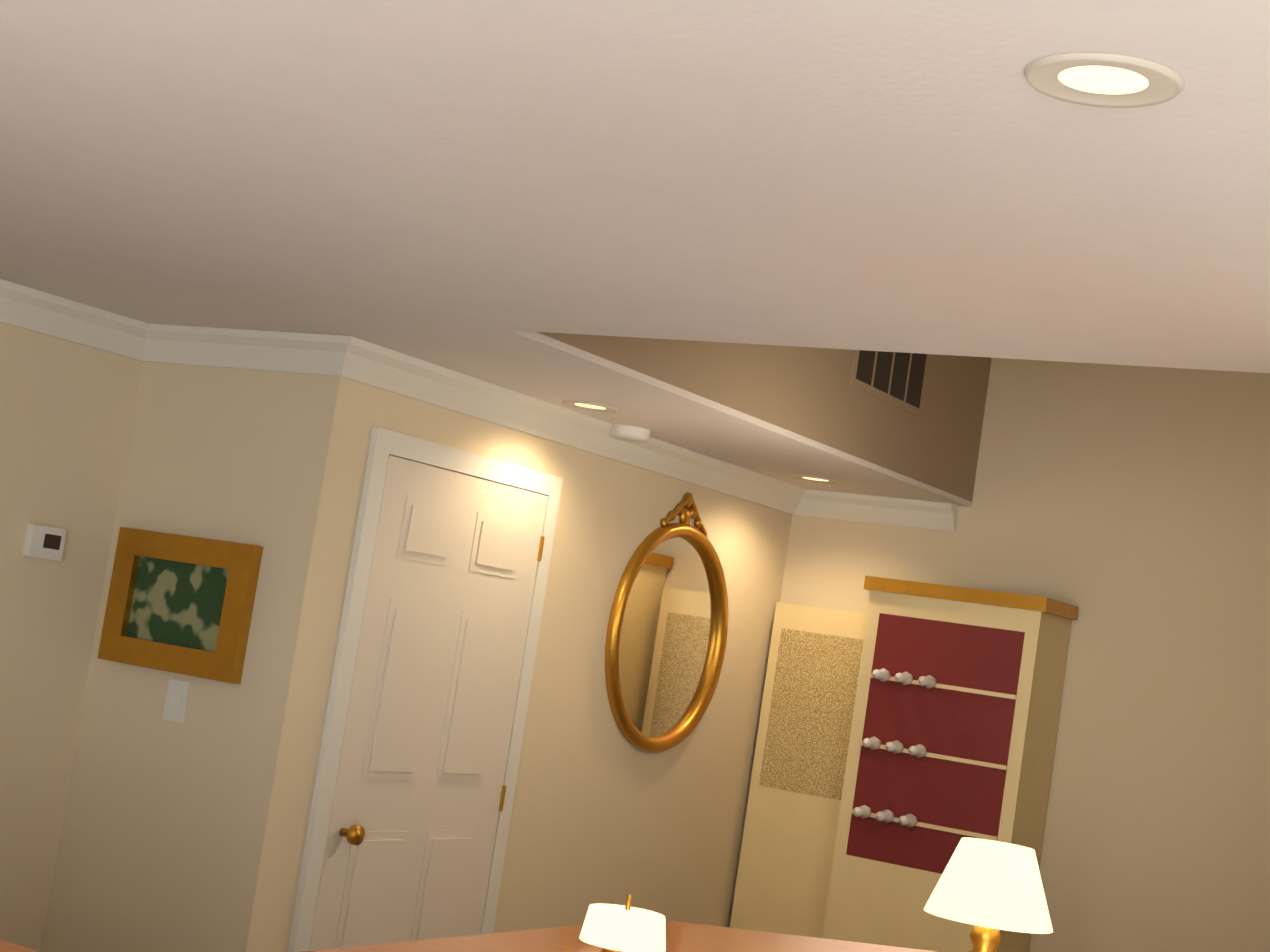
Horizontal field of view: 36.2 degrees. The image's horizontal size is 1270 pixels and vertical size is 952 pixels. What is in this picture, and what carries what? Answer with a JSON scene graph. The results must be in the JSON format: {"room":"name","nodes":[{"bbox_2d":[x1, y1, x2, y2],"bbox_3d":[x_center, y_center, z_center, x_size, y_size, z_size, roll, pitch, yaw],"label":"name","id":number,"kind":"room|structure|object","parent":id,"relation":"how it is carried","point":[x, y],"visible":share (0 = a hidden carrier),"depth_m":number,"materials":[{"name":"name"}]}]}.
{"room":"living room","nodes":[
{"label":"living room","id":0,"kind":"room"},
{"bbox_2d":[0,322,1269,951],"bbox_3d":[0.435,-0.016,2.000,9.840,3.700,10.440,6,-6,31],"label":"wall","id":1,"kind":"structure","parent":0,"point":[1124,510],"depth_m":6.56,"materials":[{"name":"paint"}]},
{"bbox_2d":[23,524,65,560],"bbox_3d":[-1.654,0.187,5.452,0.026,0.090,0.120,6,-6,31],"label":"thermostat","id":2,"kind":"object","parent":1,"relation":"attached to","point":[44,542],"visible":0.89,"depth_m":5.43,"materials":[{"name":"white plastic"}]},
{"bbox_2d":[0,279,147,360],"bbox_3d":[-1.599,-0.440,5.381,0.085,0.099,0.600,6,-6,31],"label":"crown molding","id":3,"kind":"structure","parent":1,"relation":"attached to","point":[21,306],"depth_m":5.42,"materials":[{"name":"paint"}]},
{"bbox_2d":[162,678,189,722],"bbox_3d":[-1.291,0.630,5.460,0.075,0.115,0.012,6,-6,31],"label":"light switch","id":4,"kind":"object","parent":1,"relation":"attached to","point":[176,700],"visible":1,"depth_m":5.46,"materials":[{"name":"white plastic"}]},
{"bbox_2d":[97,527,262,683],"bbox_3d":[-1.288,0.360,5.489,0.513,0.383,0.040,6,-6,31],"label":"picture frame","id":5,"kind":"object","parent":1,"relation":"attached to","point":[181,604],"visible":1,"depth_m":5.48,"materials":[{"name":"wood"}]},
{"bbox_2d":[140,323,323,373],"bbox_3d":[-1.149,-0.362,5.506,0.739,0.099,0.085,6,-6,31],"label":"crown molding","id":6,"kind":"structure","parent":1,"relation":"attached to","point":[292,352],"depth_m":5.49,"materials":[{"name":"paint"}]},
{"bbox_2d":[287,427,562,951],"bbox_3d":[-0.641,0.963,5.810,0.022,2.090,0.980,6,-6,31],"label":"door frame","id":7,"kind":"structure","parent":1,"relation":"attached to","point":[385,444],"depth_m":5.49,"materials":[{"name":"paint"}]},
{"bbox_2d":[309,455,547,950],"bbox_3d":[-0.618,0.998,5.793,0.084,2.015,0.844,6,-6,31],"label":"hall door","id":8,"kind":"structure","parent":1,"relation":"in","point":[419,797],"depth_m":5.79,"materials":[{"name":"paint"}]},
{"bbox_2d":[316,334,807,515],"bbox_3d":[-0.067,-0.111,6.529,0.085,0.099,2.985,6,-6,31],"label":"crown molding","id":9,"kind":"structure","parent":1,"relation":"attached to","point":[347,357],"depth_m":6.09,"materials":[{"name":"paint"}]},
{"bbox_2d":[605,492,727,751],"bbox_3d":[0.136,0.526,7.018,0.036,0.945,0.830,6,-6,31],"label":"round mirror","id":10,"kind":"object","parent":1,"relation":"attached to","point":[666,637],"visible":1,"depth_m":7.01,"materials":[{"name":"gold glass"}]},
{"bbox_2d":[804,489,958,531],"bbox_3d":[0.964,0.134,7.582,0.590,0.099,0.085,6,-6,31],"label":"crown molding","id":11,"kind":"structure","parent":1,"relation":"attached to","point":[823,504],"depth_m":7.58,"materials":[{"name":"paint"}]},
{"bbox_2d":[849,350,928,416],"bbox_3d":[0.890,-0.458,6.673,0.012,0.410,0.610,6,-6,31],"label":"air vent","id":12,"kind":"object","parent":1,"relation":"in","point":[897,379],"visible":0.42,"depth_m":6.68,"materials":[{"name":"metal"}]},
{"bbox_2d":[0,0,1269,506],"bbox_3d":[0.503,-0.470,2.039,9.840,0.020,10.440,6,-6,31],"label":"ceiling","id":13,"kind":"structure","parent":0,"point":[486,190],"depth_m":3.01,"materials":[{"name":"paint"}]},
{"bbox_2d":[562,400,617,412],"bbox_3d":[-0.139,-0.214,6.007,0.176,0.007,0.176,6,-6,31],"label":"recessed light","id":14,"kind":"object","parent":13,"relation":"in","point":[596,407],"visible":0.98,"depth_m":6.01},
{"bbox_2d":[609,424,650,442],"bbox_3d":[-0.018,-0.140,6.466,0.140,0.040,0.140,6,-6,31],"label":"smoke detector","id":15,"kind":"object","parent":13,"relation":"attached to","point":[629,433],"visible":0.94,"depth_m":6.41,"materials":[{"name":"white plastic"}]},
{"bbox_2d":[792,475,838,483],"bbox_3d":[0.671,0.013,7.240,0.176,0.007,0.176,6,-6,31],"label":"recessed light","id":16,"kind":"object","parent":13,"relation":"in","point":[815,479],"visible":0.96,"depth_m":7.25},
{"bbox_2d":[1024,52,1183,107],"bbox_3d":[0.523,-0.441,2.174,0.176,0.007,0.176,6,-6,31],"label":"recessed light","id":17,"kind":"object","parent":13,"relation":"in","point":[1107,80],"visible":1,"depth_m":2.17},
{"bbox_3d":[0.155,1.846,1.841,9.840,0.080,10.440,6,-6,31],"label":"floor","id":18,"kind":"structure","parent":0,"visible":0},
{"bbox_2d":[0,920,937,951],"bbox_3d":[-1.291,0.624,3.758,4.937,0.054,2.337,6,-6,31],"label":"bar","id":19,"kind":"object","parent":18,"relation":"on","point":[685,937],"visible":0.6,"depth_m":3.07,"materials":[{"name":"brown wood"}]},
{"bbox_2d":[579,894,665,951],"bbox_3d":[-0.014,0.673,2.926,0.132,0.088,0.132,6,-6,31],"label":"candle lamp","id":20,"kind":"object","parent":19,"relation":"on","point":[615,928],"visible":1,"depth_m":2.88,"materials":[{"name":"white fabric"}]},
{"bbox_2d":[924,837,1052,951],"bbox_3d":[0.605,0.735,3.316,0.220,0.215,0.220,6,-6,31],"label":"lamp","id":21,"kind":"object","parent":19,"relation":"on","point":[989,890],"visible":1,"depth_m":3.25,"materials":[{"name":"white fabric"}]},
{"bbox_2d":[730,602,866,937],"bbox_3d":[0.631,1.427,7.514,0.470,1.840,0.033,6,-6,31],"label":"wall panel","id":22,"kind":"object","parent":18,"relation":"on","point":[796,789],"visible":0.66,"depth_m":7.54,"materials":[{"name":"beige paint"}]},
{"bbox_2d":[822,576,1078,951],"bbox_3d":[1.075,1.390,7.068,0.700,1.970,0.465,6,-6,31],"label":"curio cabinet","id":23,"kind":"object","parent":18,"relation":"on","point":[955,720],"visible":1,"depth_m":7.00,"materials":[{"name":"beige paint"}]}
]}

